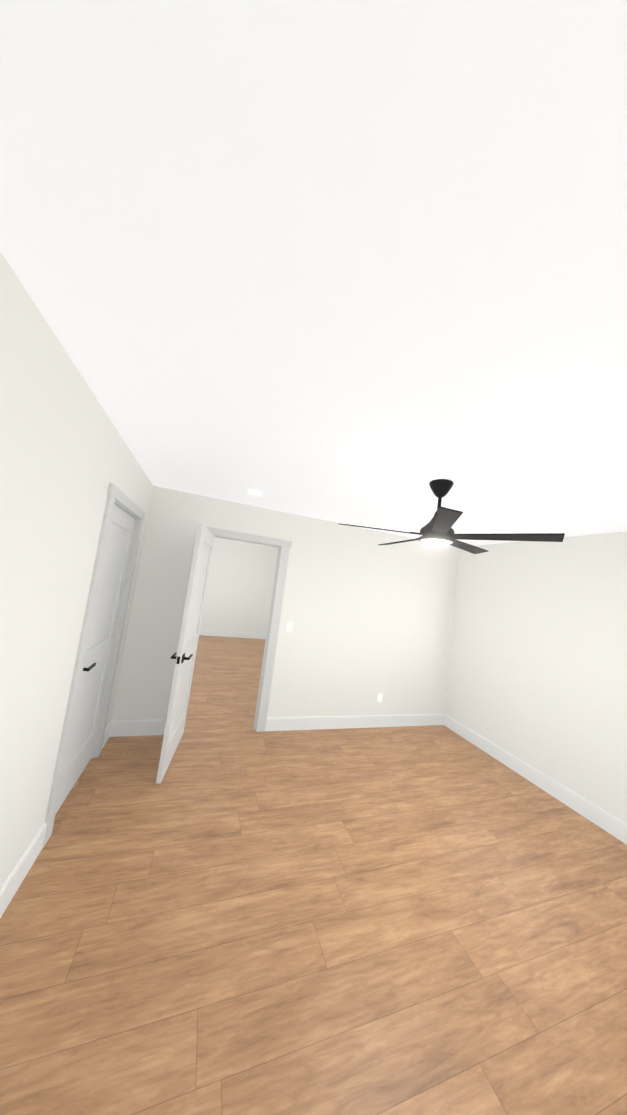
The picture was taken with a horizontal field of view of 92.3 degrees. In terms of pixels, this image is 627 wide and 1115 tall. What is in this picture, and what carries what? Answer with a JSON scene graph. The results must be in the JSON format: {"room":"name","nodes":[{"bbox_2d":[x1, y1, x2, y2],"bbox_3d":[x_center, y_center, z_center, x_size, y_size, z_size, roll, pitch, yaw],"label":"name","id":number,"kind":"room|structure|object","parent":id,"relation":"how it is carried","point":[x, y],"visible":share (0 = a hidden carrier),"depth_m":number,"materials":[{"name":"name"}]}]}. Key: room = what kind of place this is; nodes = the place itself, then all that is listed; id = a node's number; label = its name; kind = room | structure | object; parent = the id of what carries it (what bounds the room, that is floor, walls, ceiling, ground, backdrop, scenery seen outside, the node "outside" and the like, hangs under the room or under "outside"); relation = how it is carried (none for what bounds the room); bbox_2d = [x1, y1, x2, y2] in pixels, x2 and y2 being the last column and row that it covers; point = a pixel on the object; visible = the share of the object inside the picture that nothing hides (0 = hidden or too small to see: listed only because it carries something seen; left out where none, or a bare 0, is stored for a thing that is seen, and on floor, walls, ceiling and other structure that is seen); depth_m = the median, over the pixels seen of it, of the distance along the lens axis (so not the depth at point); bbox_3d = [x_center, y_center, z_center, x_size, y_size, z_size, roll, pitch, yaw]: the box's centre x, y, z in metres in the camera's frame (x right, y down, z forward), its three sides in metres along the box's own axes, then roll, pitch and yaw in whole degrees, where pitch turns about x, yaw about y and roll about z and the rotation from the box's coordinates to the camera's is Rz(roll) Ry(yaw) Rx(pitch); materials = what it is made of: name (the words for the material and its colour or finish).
{"room":"empty bedroom","nodes":[
{"label":"empty bedroom","id":0,"kind":"room"},
{"bbox_2d":[0,251,152,888],"bbox_3d":[-1.246,0.389,1.228,0.120,2.440,3.840,9,-5,-18],"label":"wall","id":1,"kind":"structure","parent":0,"point":[67,457],"depth_m":1.29,"materials":[{"name":"white paint"}]},
{"bbox_2d":[0,822,46,917],"bbox_3d":[-1.317,1.533,1.114,0.014,0.140,1.228,9,-5,-18],"label":"baseboard","id":2,"kind":"structure","parent":1,"relation":"attached to","point":[13,882],"depth_m":1.48,"materials":[{"name":"white paint"}]},
{"bbox_2d":[43,483,144,847],"bbox_3d":[-1.603,0.598,2.222,0.142,2.114,0.998,9,-5,-18],"label":"door frame","id":3,"kind":"structure","parent":1,"relation":"attached to","point":[120,499],"depth_m":1.88,"materials":[{"name":"grey paint"}]},
{"bbox_2d":[55,504,134,814],"bbox_3d":[-1.574,0.640,2.230,0.089,2.020,0.761,9,-5,-18],"label":"closet door","id":4,"kind":"structure","parent":1,"relation":"in","point":[93,682],"depth_m":2.25,"materials":[{"name":"grey paint"}]},
{"bbox_2d":[200,537,277,633],"bbox_3d":[-4.912,0.331,7.228,8.340,2.700,0.120,9,-5,-18],"label":"wall","id":5,"kind":"structure","parent":0,"point":[239,588],"depth_m":8.15,"materials":[{"name":"white paint"}]},
{"bbox_2d":[199,630,265,638],"bbox_3d":[-5.051,1.593,7.050,8.100,0.140,0.014,9,-5,-18],"label":"baseboard","id":6,"kind":"structure","parent":5,"relation":"attached to","point":[231,634],"depth_m":8.01,"materials":[{"name":"white paint"}]},
{"bbox_2d":[111,486,458,720],"bbox_3d":[-2.576,0.224,2.745,9.840,2.700,0.120,9,-5,-18],"label":"wall","id":7,"kind":"structure","parent":0,"point":[366,614],"depth_m":3.59,"materials":[{"name":"white paint"}]},
{"bbox_2d":[104,720,165,741],"bbox_3d":[-1.676,1.650,2.919,0.519,0.140,0.014,9,-5,-18],"label":"baseboard","id":8,"kind":"structure","parent":7,"relation":"attached to","point":[123,727],"depth_m":2.90,"materials":[{"name":"white paint"}]},
{"bbox_2d":[156,523,214,783],"bbox_3d":[-1.126,0.744,2.756,0.143,2.020,0.771,8,-5,-11],"label":"open door","id":9,"kind":"structure","parent":7,"relation":"in","point":[185,657],"depth_m":2.59,"materials":[{"name":"grey paint"}]},
{"bbox_2d":[206,527,291,731],"bbox_3d":[-0.877,0.788,3.307,0.998,2.114,0.164,9,-5,-18],"label":"trim","id":10,"kind":"structure","parent":7,"relation":"attached to","point":[284,546],"depth_m":3.37,"materials":[{"name":"grey paint"}]},
{"bbox_2d":[286,622,292,631],"bbox_3d":[-0.276,0.791,3.457,0.070,0.115,0.012,9,-5,-18],"label":"light switch","id":11,"kind":"object","parent":7,"relation":"attached to","point":[289,625],"visible":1,"depth_m":3.45,"materials":[{"name":"white plastic"}]},
{"bbox_2d":[265,714,443,730],"bbox_3d":[0.613,2.012,3.694,2.431,0.140,0.014,9,-5,-18],"label":"baseboard","id":12,"kind":"structure","parent":7,"relation":"attached to","point":[366,721],"depth_m":3.63,"materials":[{"name":"white paint"}]},
{"bbox_2d":[377,693,382,701],"bbox_3d":[0.835,1.764,3.795,0.070,0.115,0.009,9,-5,-18],"label":"outlet","id":13,"kind":"object","parent":7,"relation":"attached to","point":[380,697],"visible":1,"depth_m":3.79,"materials":[{"name":"white plastic"}]},
{"bbox_2d":[0,635,626,1114],"bbox_3d":[-2.962,1.635,3.224,9.840,0.100,8.840,9,-5,-18],"label":"floor","id":14,"kind":"structure","parent":0,"point":[234,913],"depth_m":1.44,"materials":[{"name":"brown wood"}]},
{"bbox_2d":[0,0,626,545],"bbox_3d":[0.676,-0.593,1.875,4.540,0.100,3.721,9,-5,-18],"label":"ceiling","id":15,"kind":"structure","parent":0,"point":[358,262],"depth_m":0.70,"materials":[{"name":"white paint"}]},
{"bbox_2d":[248,490,261,496],"bbox_3d":[-0.550,-0.595,2.817,0.128,0.037,0.128,9,-5,-18],"label":"smoke detector","id":16,"kind":"object","parent":15,"relation":"attached to","point":[254,493],"visible":1,"depth_m":2.78,"materials":[{"name":"white plastic"}]},
{"bbox_2d":[338,479,564,553],"bbox_3d":[0.823,-0.298,2.066,1.277,0.413,1.215,9,-5,-18],"label":"fan","id":17,"kind":"object","parent":15,"relation":"hanging from","point":[437,529],"visible":1,"depth_m":1.90,"materials":[{"name":"black metal"}]},
{"bbox_2d":[445,531,626,823],"bbox_3d":[2.587,0.989,2.462,0.120,2.440,3.720,9,-5,-18],"label":"wall","id":18,"kind":"structure","parent":0,"point":[537,675],"depth_m":2.98,"materials":[{"name":"white paint"}]},
{"bbox_2d":[444,714,626,844],"bbox_3d":[2.355,2.118,2.409,0.014,0.140,3.570,9,-5,-18],"label":"baseboard","id":19,"kind":"structure","parent":18,"relation":"attached to","point":[609,823],"depth_m":2.83,"materials":[{"name":"white paint"}]}
]}

